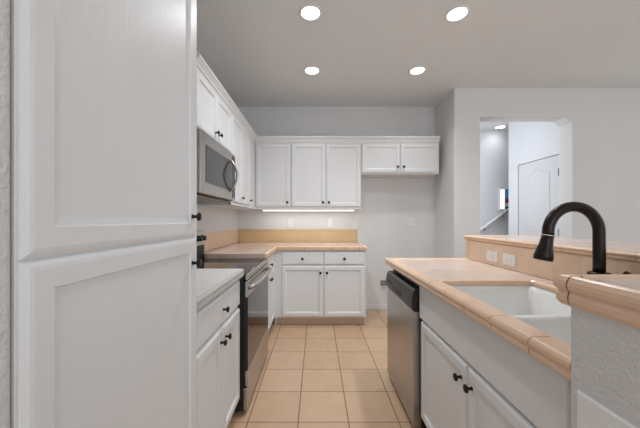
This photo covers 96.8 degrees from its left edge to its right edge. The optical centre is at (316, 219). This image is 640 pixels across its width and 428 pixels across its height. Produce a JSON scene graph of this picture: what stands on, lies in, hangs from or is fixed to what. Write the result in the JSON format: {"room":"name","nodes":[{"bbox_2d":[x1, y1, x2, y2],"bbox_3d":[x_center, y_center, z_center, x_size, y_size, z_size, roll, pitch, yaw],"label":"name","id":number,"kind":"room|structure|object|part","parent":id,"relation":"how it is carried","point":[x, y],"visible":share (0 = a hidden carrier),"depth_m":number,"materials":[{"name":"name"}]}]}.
{"room":"kitchen","nodes":[
{"label":"kitchen","id":0,"kind":"room"},
{"bbox_2d":[0,0,9,427],"bbox_3d":[-0.758,-0.162,-1.089,0.623,2.743,3.021,0,0,0],"label":"wall","id":1,"kind":"structure","parent":0,"point":[4,4],"depth_m":0.41,"materials":[{"name":"white paint"}]},
{"bbox_2d":[197,50,236,232],"bbox_3d":[-1.140,-0.162,0.690,0.140,2.743,6.580,0,0,0],"label":"wall","id":2,"kind":"structure","parent":0,"point":[214,219],"depth_m":3.04,"materials":[{"name":"paint"}]},
{"bbox_2d":[197,70,231,151],"bbox_3d":[-0.890,-0.782,2.135,0.350,0.415,0.756,0,0,0],"label":"upper cabinet","id":3,"kind":"object","parent":2,"relation":"attached to","point":[214,118],"visible":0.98,"depth_m":2.06,"materials":[{"name":"paint"}]},
{"bbox_3d":[-0.755,-0.766,1.949,0.020,0.363,0.364,0,0,0],"label":"door","id":4,"kind":"part","parent":3,"relation":"part of","materials":[{"name":"paint"}]},
{"bbox_2d":[197,129,237,201],"bbox_3d":[-0.856,-0.362,2.135,0.415,0.412,0.752,0,0,0],"label":"microwave","id":5,"kind":"object","parent":3,"relation":"attached to","point":[216,167],"visible":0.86,"depth_m":2.01,"materials":[{"name":"silver metal"}]},
{"bbox_3d":[-0.717,-0.367,2.462,0.003,0.355,0.074,0,0,0],"label":"control panel","id":6,"kind":"part","parent":5,"relation":"part of","materials":[{"name":"silver metal"}]},
{"bbox_3d":[-0.687,-0.371,2.357,0.077,0.276,0.020,0,0,0],"label":"handle","id":7,"kind":"part","parent":5,"relation":"part of","materials":[{"name":"silver metal"}]},
{"bbox_3d":[-0.755,-0.766,2.319,0.020,0.363,0.368,0,0,0],"label":"door","id":8,"kind":"part","parent":3,"relation":"part of","materials":[{"name":"paint"}]},
{"bbox_2d":[204,229,237,251],"bbox_3d":[-1.062,0.212,3.171,0.015,0.174,1.307,0,0,0],"label":"backsplash","id":9,"kind":"structure","parent":2,"relation":"attached to","point":[214,240],"depth_m":3.09,"materials":[{"name":"tile"}]},
{"bbox_2d":[197,114,256,209],"bbox_3d":[-0.890,-0.562,3.176,0.350,0.855,1.318,0,0,0],"label":"upper cabinet","id":10,"kind":"object","parent":2,"relation":"attached to","point":[243,146],"visible":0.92,"depth_m":2.90,"materials":[{"name":"paint"}]},
{"bbox_3d":[-0.755,-0.554,2.695,0.020,0.787,0.336,0,0,0],"label":"door","id":11,"kind":"part","parent":10,"relation":"part of","materials":[{"name":"paint"}]},
{"bbox_3d":[-0.755,-0.554,3.037,0.020,0.787,0.340,0,0,0],"label":"door","id":12,"kind":"part","parent":10,"relation":"part of","materials":[{"name":"paint"}]},
{"bbox_2d":[197,53,439,142],"bbox_3d":[0.380,-0.994,2.646,2.290,0.078,1.778,0,0,0],"label":"trim","id":13,"kind":"structure","parent":10,"relation":"attached to","point":[203,68],"depth_m":3.50,"materials":[{"name":"paint"}]},
{"bbox_2d":[227,310,420,427],"bbox_3d":[2.025,1.260,1.250,6.550,0.100,7.700,0,0,0],"label":"floor","id":14,"kind":"structure","parent":0,"point":[311,376],"depth_m":2.12,"materials":[{"name":"tile"}]},
{"bbox_2d":[10,0,201,427],"bbox_3d":[-0.737,0.088,0.744,0.655,2.243,0.642,0,0,0],"label":"pantry cabinet","id":15,"kind":"object","parent":14,"relation":"on","point":[104,216],"visible":1,"depth_m":0.59,"materials":[{"name":"paint"}]},
{"bbox_3d":[-0.444,0.588,0.735,0.010,1.045,0.613,0,0,0],"label":"door","id":16,"kind":"part","parent":15,"relation":"part of","materials":[{"name":"paint"}]},
{"bbox_3d":[-0.444,-0.465,0.735,0.010,1.050,0.613,0,0,0],"label":"door","id":17,"kind":"part","parent":15,"relation":"part of","materials":[{"name":"paint"}]},
{"bbox_3d":[-0.424,0.152,1.005,0.030,0.031,0.031,0,0,0],"label":"knob","id":18,"kind":"part","parent":15,"relation":"part of","materials":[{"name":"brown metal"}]},
{"bbox_3d":[-0.424,-0.012,1.005,0.030,0.031,0.031,0,0,0],"label":"knob","id":19,"kind":"part","parent":15,"relation":"part of","materials":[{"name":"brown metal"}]},
{"bbox_2d":[197,280,239,427],"bbox_3d":[-0.751,0.774,1.411,0.628,0.871,0.685,0,0,0],"label":"base cabinet","id":20,"kind":"object","parent":14,"relation":"on","point":[218,321],"visible":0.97,"depth_m":1.37,"materials":[{"name":"paint"}]},
{"bbox_3d":[-0.477,0.816,1.262,0.020,0.559,0.315,0,0,0],"label":"door","id":21,"kind":"part","parent":20,"relation":"part of","materials":[{"name":"paint"}]},
{"bbox_3d":[-0.477,0.442,1.423,0.020,0.156,0.636,0,0,0],"label":"drawer","id":22,"kind":"part","parent":20,"relation":"part of","materials":[{"name":"paint"}]},
{"bbox_2d":[197,269,243,311],"bbox_3d":[-0.758,0.326,1.411,0.622,0.051,0.685,0,0,0],"label":"countertop","id":23,"kind":"structure","parent":20,"relation":"on","point":[211,283],"depth_m":1.41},
{"bbox_3d":[-0.477,0.816,1.583,0.020,0.559,0.317,0,0,0],"label":"door","id":24,"kind":"part","parent":20,"relation":"part of","materials":[{"name":"paint"}]},
{"bbox_2d":[197,230,271,411],"bbox_3d":[-0.719,0.650,2.135,0.692,1.120,0.754,0,0,0],"label":"range","id":25,"kind":"object","parent":14,"relation":"on","point":[253,306],"visible":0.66,"depth_m":1.99,"materials":[{"name":"silver metal"}]},
{"bbox_3d":[-0.971,0.155,2.363,0.040,0.053,0.054,0,0,0],"label":"control knob","id":26,"kind":"part","parent":25,"relation":"part of","materials":[{"name":"black plastic"}]},
{"bbox_2d":[197,258,265,276],"bbox_3d":[-0.717,0.346,2.135,0.547,0.014,0.754,0,0,0],"label":"cooktop","id":27,"kind":"object","parent":25,"relation":"in","point":[250,266],"depth_m":2.21,"materials":[{"name":"black glass"}]},
{"bbox_3d":[-0.442,0.706,2.135,0.024,0.656,0.752,0,0,0],"label":"oven door","id":28,"kind":"part","parent":25,"relation":"part of","materials":[{"name":"black plastic"}]},
{"bbox_3d":[-0.442,1.113,2.135,0.024,0.138,0.752,0,0,0],"label":"drawer","id":29,"kind":"part","parent":25,"relation":"part of","materials":[{"name":"silver metal"}]},
{"bbox_3d":[-0.435,0.356,2.135,0.016,0.032,0.754,0,0,0],"label":"trim","id":30,"kind":"part","parent":25,"relation":"part of","materials":[{"name":"silver metal"}]},
{"bbox_3d":[-0.404,0.424,2.135,0.062,0.032,0.704,0,0,0],"label":"handle","id":31,"kind":"part","parent":25,"relation":"part of","materials":[{"name":"silver metal"}]},
{"bbox_2d":[266,253,274,330],"bbox_3d":[-0.751,0.774,3.176,0.628,0.871,1.318,0,0,0],"label":"base cabinet","id":32,"kind":"object","parent":14,"relation":"on","point":[271,259],"visible":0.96,"depth_m":2.96,"materials":[{"name":"paint"}]},
{"bbox_3d":[-0.477,0.809,2.692,0.020,0.571,0.326,0,0,0],"label":"door","id":33,"kind":"part","parent":32,"relation":"part of","materials":[{"name":"paint"}]},
{"bbox_3d":[-0.477,0.437,2.857,0.020,0.146,0.656,0,0,0],"label":"drawer","id":34,"kind":"part","parent":32,"relation":"part of","materials":[{"name":"paint"}]},
{"bbox_3d":[-0.477,0.809,3.022,0.020,0.571,0.326,0,0,0],"label":"door","id":35,"kind":"part","parent":32,"relation":"part of","materials":[{"name":"paint"}]},
{"bbox_2d":[204,229,366,257],"bbox_3d":[-0.247,0.235,3.177,1.644,0.219,1.324,0,0,0],"label":"countertop","id":36,"kind":"structure","parent":32,"relation":"on","point":[237,243],"depth_m":3.56,"materials":[{"name":"tile"}]},
{"bbox_2d":[274,250,365,324],"bbox_3d":[0.036,0.774,3.509,1.043,0.871,0.653,0,0,0],"label":"base cabinet","id":37,"kind":"object","parent":14,"relation":"on","point":[313,287],"visible":0.98,"depth_m":3.22,"materials":[{"name":"paint"}]},
{"bbox_3d":[-0.158,0.435,3.222,0.474,0.143,0.020,0,0,0],"label":"drawer","id":38,"kind":"part","parent":37,"relation":"part of","materials":[{"name":"paint"}]},
{"bbox_3d":[-0.158,0.807,3.222,0.474,0.575,0.020,0,0,0],"label":"door","id":39,"kind":"part","parent":37,"relation":"part of","materials":[{"name":"paint"}]},
{"bbox_3d":[0.315,0.435,3.222,0.463,0.143,0.020,0,0,0],"label":"drawer","id":40,"kind":"part","parent":37,"relation":"part of","materials":[{"name":"paint"}]},
{"bbox_3d":[0.315,0.807,3.222,0.463,0.575,0.020,0,0,0],"label":"door","id":41,"kind":"part","parent":37,"relation":"part of","materials":[{"name":"paint"}]},
{"bbox_2d":[386,269,426,427],"bbox_3d":[0.846,0.781,1.904,0.620,0.858,0.596,0,0,0],"label":"dishwasher","id":42,"kind":"object","parent":14,"relation":"on","point":[404,321],"visible":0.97,"depth_m":1.74,"materials":[{"name":"silver metal"}]},
{"bbox_3d":[0.539,0.475,1.904,0.006,0.026,0.200,0,0,0],"label":"latch handle","id":43,"kind":"part","parent":42,"relation":"part of","materials":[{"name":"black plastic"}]},
{"bbox_3d":[0.567,0.453,1.904,0.057,0.122,0.594,0,0,0],"label":"control panel","id":44,"kind":"part","parent":42,"relation":"part of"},
{"bbox_2d":[420,286,570,427],"bbox_3d":[0.859,0.774,1.102,0.625,0.871,0.996,0,0,0],"label":"base cabinet","id":45,"kind":"object","parent":14,"relation":"on","point":[472,377],"visible":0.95,"depth_m":1.02,"materials":[{"name":"paint"}]},
{"bbox_3d":[0.586,0.827,1.335,0.020,0.537,0.486,0,0,0],"label":"door","id":46,"kind":"part","parent":45,"relation":"part of","materials":[{"name":"paint"}]},
{"bbox_3d":[0.561,0.625,1.130,0.030,0.031,0.031,0,0,0],"label":"knob","id":47,"kind":"part","parent":45,"relation":"part of","materials":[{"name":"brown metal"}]},
{"bbox_3d":[0.561,0.625,1.052,0.030,0.031,0.031,0,0,0],"label":"knob","id":48,"kind":"part","parent":45,"relation":"part of","materials":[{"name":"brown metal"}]},
{"bbox_3d":[0.586,0.827,0.869,0.020,0.537,0.437,0,0,0],"label":"door","id":49,"kind":"part","parent":45,"relation":"part of","materials":[{"name":"paint"}]},
{"bbox_2d":[385,240,639,380],"bbox_3d":[0.858,0.251,1.416,0.644,0.195,1.628,0,0,0],"label":"countertop","id":50,"kind":"structure","parent":45,"relation":"on","point":[435,275],"depth_m":1.36,"materials":[{"name":"tile"}]},
{"bbox_2d":[487,250,497,262],"bbox_3d":[1.159,0.240,1.878,0.008,0.070,0.116,0,0,0],"label":"wall outlet","id":51,"kind":"object","parent":50,"relation":"attached to","point":[492,256],"visible":1,"depth_m":1.87,"materials":[{"name":"white plastic"}]},
{"bbox_2d":[503,253,515,266],"bbox_3d":[1.159,0.240,1.713,0.008,0.070,0.116,0,0,0],"label":"wall outlet","id":52,"kind":"object","parent":50,"relation":"attached to","point":[508,259],"visible":1,"depth_m":1.70,"materials":[{"name":"white plastic"}]},
{"bbox_2d":[450,285,570,344],"bbox_3d":[0.835,0.429,1.020,0.478,0.214,0.784,0,0,0],"label":"sink","id":53,"kind":"object","parent":50,"relation":"in","point":[540,308],"visible":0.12,"depth_m":1.35,"materials":[{"name":"white ceramic"}]},
{"bbox_2d":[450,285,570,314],"bbox_3d":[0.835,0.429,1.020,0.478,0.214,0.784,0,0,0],"label":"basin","id":54,"kind":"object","parent":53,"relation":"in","point":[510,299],"depth_m":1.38,"materials":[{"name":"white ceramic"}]},
{"bbox_2d":[533,202,630,273],"bbox_3d":[0.984,0.114,1.060,0.284,0.370,0.140,0,0,0],"label":"faucet","id":55,"kind":"object","parent":50,"relation":"on","point":[544,251],"visible":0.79,"depth_m":1.08,"materials":[{"name":"black metal"}]},
{"bbox_3d":[0.991,0.069,1.095,0.236,0.280,0.038,0,0,0],"label":"spout","id":56,"kind":"part","parent":55,"relation":"part of","materials":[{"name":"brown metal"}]},
{"bbox_2d":[237,107,434,303],"bbox_3d":[0.265,-0.162,3.910,2.670,2.743,0.140,0,0,0],"label":"wall","id":57,"kind":"structure","parent":0,"point":[387,204],"depth_m":3.84,"materials":[{"name":"paint"}]},
{"bbox_2d":[255,143,290,209],"bbox_3d":[-0.541,-0.562,3.660,0.443,0.855,0.350,0,0,0],"label":"upper cabinet","id":58,"kind":"object","parent":57,"relation":"attached to","point":[272,160],"visible":0.98,"depth_m":3.52,"materials":[{"name":"paint"}]},
{"bbox_2d":[288,219,292,226],"bbox_3d":[-0.352,0.040,3.836,0.070,0.116,0.008,0,0,0],"label":"wall outlet","id":59,"kind":"object","parent":57,"relation":"attached to","point":[290,221],"visible":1,"depth_m":3.83,"materials":[{"name":"white plastic"}]},
{"bbox_2d":[238,229,356,241],"bbox_3d":[-0.261,0.212,3.832,1.617,0.174,0.015,0,0,0],"label":"backsplash","id":60,"kind":"structure","parent":57,"relation":"attached to","point":[244,235],"depth_m":3.82,"materials":[{"name":"tile"}]},
{"bbox_2d":[291,143,360,209],"bbox_3d":[0.118,-0.562,3.660,0.870,0.855,0.350,0,0,0],"label":"upper cabinet","id":61,"kind":"object","parent":57,"relation":"attached to","point":[323,175],"visible":1,"depth_m":3.52,"materials":[{"name":"paint"}]},
{"bbox_2d":[262,209,354,210],"bbox_3d":[-0.100,-0.125,3.624,1.170,0.020,0.112,0,0,0],"label":"light","id":62,"kind":"object","parent":61,"relation":"attached to","point":[262,209],"visible":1,"depth_m":3.57,"materials":[{"name":"white plastic"}]},
{"bbox_2d":[263,210,353,210],"bbox_3d":[-0.100,-0.120,3.618,1.150,0.010,0.095,0,0,0],"label":"diffuser","id":63,"kind":"object","parent":62,"relation":"attached to","point":[263,210],"depth_m":3.57,"materials":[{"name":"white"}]},
{"bbox_3d":[-0.099,-0.554,3.525,0.430,0.787,0.020,0,0,0],"label":"door","id":64,"kind":"part","parent":61,"relation":"part of","materials":[{"name":"paint"}]},
{"bbox_3d":[0.335,-0.554,3.525,0.429,0.787,0.020,0,0,0],"label":"door","id":65,"kind":"part","parent":61,"relation":"part of","materials":[{"name":"paint"}]},
{"bbox_2d":[327,219,332,227],"bbox_3d":[0.182,0.045,3.836,0.070,0.116,0.008,0,0,0],"label":"wall outlet","id":66,"kind":"object","parent":57,"relation":"attached to","point":[329,221],"visible":1,"depth_m":3.83,"materials":[{"name":"white plastic"}]},
{"bbox_2d":[366,304,386,309],"bbox_3d":[1.081,1.173,3.833,1.038,0.075,0.014,0,0,0],"label":"baseboard","id":67,"kind":"structure","parent":57,"relation":"attached to","point":[368,306],"depth_m":3.83,"materials":[{"name":"paint"}]},
{"bbox_2d":[381,280,385,285],"bbox_3d":[0.905,0.850,3.809,0.080,0.070,0.062,0,0,0],"label":"water valve","id":68,"kind":"object","parent":57,"relation":"attached to","point":[383,282],"visible":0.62,"depth_m":3.83,"materials":[{"name":"grey metal"}]},
{"bbox_2d":[361,143,438,177],"bbox_3d":[1.040,-0.781,3.660,0.969,0.418,0.350,0,0,0],"label":"upper cabinet","id":69,"kind":"object","parent":57,"relation":"attached to","point":[378,160],"visible":1,"depth_m":3.52,"materials":[{"name":"paint"}]},
{"bbox_3d":[0.800,-0.766,3.525,0.476,0.363,0.020,0,0,0],"label":"door","id":70,"kind":"part","parent":69,"relation":"part of","materials":[{"name":"paint"}]},
{"bbox_3d":[1.278,-0.766,3.525,0.469,0.363,0.020,0,0,0],"label":"door","id":71,"kind":"part","parent":69,"relation":"part of","materials":[{"name":"paint"}]},
{"bbox_2d":[408,218,413,225],"bbox_3d":[1.278,0.025,3.836,0.070,0.116,0.008,0,0,0],"label":"wall outlet","id":72,"kind":"object","parent":57,"relation":"attached to","point":[410,220],"visible":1,"depth_m":3.83,"materials":[{"name":"white plastic"}]},
{"bbox_2d":[197,0,639,129],"bbox_3d":[2.025,-1.583,1.250,6.550,0.100,7.700,0,0,0],"label":"ceiling","id":73,"kind":"structure","parent":0,"point":[364,51],"depth_m":2.54,"materials":[{"name":"paint"}]},
{"bbox_2d":[299,4,321,21],"bbox_3d":[-0.044,-1.528,2.100,0.176,0.008,0.176,0,0,0],"label":"recessed light","id":74,"kind":"object","parent":73,"relation":"in","point":[307,12],"visible":1,"depth_m":2.09,"materials":[{"name":"white"}]},
{"bbox_2d":[303,66,320,74],"bbox_3d":[-0.046,-1.528,2.910,0.176,0.008,0.176,0,0,0],"label":"recessed light","id":75,"kind":"object","parent":73,"relation":"in","point":[310,70],"visible":1,"depth_m":2.90,"materials":[{"name":"white"}]},
{"bbox_2d":[408,66,426,74],"bbox_3d":[1.034,-1.528,2.910,0.176,0.008,0.176,0,0,0],"label":"recessed light","id":76,"kind":"object","parent":73,"relation":"in","point":[417,70],"visible":1,"depth_m":2.90,"materials":[{"name":"white"}]},
{"bbox_2d":[444,5,470,21],"bbox_3d":[1.045,-1.528,2.110,0.176,0.008,0.176,0,0,0],"label":"recessed light","id":77,"kind":"object","parent":73,"relation":"in","point":[457,13],"visible":1,"depth_m":2.10,"materials":[{"name":"white"}]},
{"bbox_2d":[494,125,506,128],"bbox_3d":[3.030,-1.528,4.680,0.176,0.008,0.176,0,0,0],"label":"recessed light","id":78,"kind":"object","parent":73,"relation":"in","point":[500,126],"visible":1,"depth_m":4.68,"materials":[{"name":"white"}]},
{"bbox_2d":[435,88,466,257],"bbox_3d":[1.675,-0.162,3.640,0.150,2.743,0.680,0,0,0],"label":"wall","id":79,"kind":"structure","parent":0,"point":[451,111],"depth_m":3.37,"materials":[{"name":"paint"}]},
{"bbox_2d":[480,130,508,234],"bbox_3d":[3.475,-0.162,4.910,3.450,2.743,0.120,0,0,0],"label":"wall","id":80,"kind":"structure","parent":0,"point":[494,144],"depth_m":4.85,"materials":[{"name":"paint"}]},
{"bbox_2d":[480,188,508,231],"bbox_3d":[3.038,-0.164,4.803,0.664,0.752,0.094,0,0,0],"label":"handrail","id":81,"kind":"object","parent":80,"relation":"in","point":[503,192],"depth_m":4.82,"materials":[{"name":"paint"}]},
{"bbox_3d":[2.980,0.005,4.803,0.548,0.413,0.094,0,0,0],"label":"handrail","id":82,"kind":"part","parent":81,"relation":"part of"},
{"bbox_3d":[3.157,-0.355,4.819,0.070,0.330,0.004,0,0,0],"label":"frosted pane","id":83,"kind":"part","parent":81,"relation":"part of","materials":[{"name":"white glass"}]},
{"bbox_3d":[3.267,-0.448,4.840,0.126,0.155,0.017,0,0,0],"label":"blue glass","id":84,"kind":"part","parent":81,"relation":"part of","materials":[{"name":"blue glass"}]},
{"bbox_2d":[509,122,559,236],"bbox_3d":[3.090,-0.162,3.975,0.120,2.743,1.010,0,0,0],"label":"wall","id":85,"kind":"structure","parent":0,"point":[529,142],"depth_m":4.14,"materials":[{"name":"paint"}]},
{"bbox_2d":[519,155,558,236],"bbox_3d":[3.052,0.190,3.910,0.056,2.020,0.723,0,0,0],"label":"door","id":86,"kind":"structure","parent":85,"relation":"in","point":[539,179],"depth_m":3.90,"materials":[{"name":"paint"}]},
{"bbox_3d":[3.039,-0.274,3.915,0.008,0.847,0.430,0,0,0],"label":"panel","id":87,"kind":"part","parent":86,"relation":"part of","materials":[{"name":"paint"}]},
{"bbox_2d":[467,88,639,242],"bbox_3d":[3.475,-0.162,3.385,3.450,2.743,0.170,0,0,0],"label":"wall","id":88,"kind":"structure","parent":0,"point":[600,127],"depth_m":3.30,"materials":[{"name":"paint"}]},
{"bbox_2d":[571,306,639,427],"bbox_3d":[1.128,0.693,0.375,1.184,1.035,0.450,0,0,0],"label":"wall","id":89,"kind":"structure","parent":0,"point":[605,353],"depth_m":0.53,"materials":[{"name":"grey paint"}]},
{"bbox_2d":[466,240,639,280],"bbox_3d":[1.172,0.226,1.407,0.016,0.146,1.609,0,0,0],"label":"backsplash","id":90,"kind":"structure","parent":89,"relation":"attached to","point":[563,263],"depth_m":1.46,"materials":[{"name":"tile"}]},
{"bbox_2d":[577,389,637,427],"bbox_3d":[0.531,0.404,0.487,0.008,0.116,0.186,0,0,0],"label":"panel","id":91,"kind":"object","parent":89,"relation":"attached to","point":[590,413],"visible":1,"depth_m":0.54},
{"bbox_3d":[1.250,0.681,1.405,0.140,1.057,1.609,0,0,0],"label":"wall","id":92,"kind":"structure","parent":0,"visible":0},
{"bbox_2d":[463,235,639,329],"bbox_3d":[1.122,0.151,1.179,1.196,0.065,2.098,0,0,0],"label":"bar","id":93,"kind":"object","parent":92,"relation":"on","point":[615,297],"visible":0.9,"depth_m":0.58,"materials":[{"name":"tile"}]}
]}

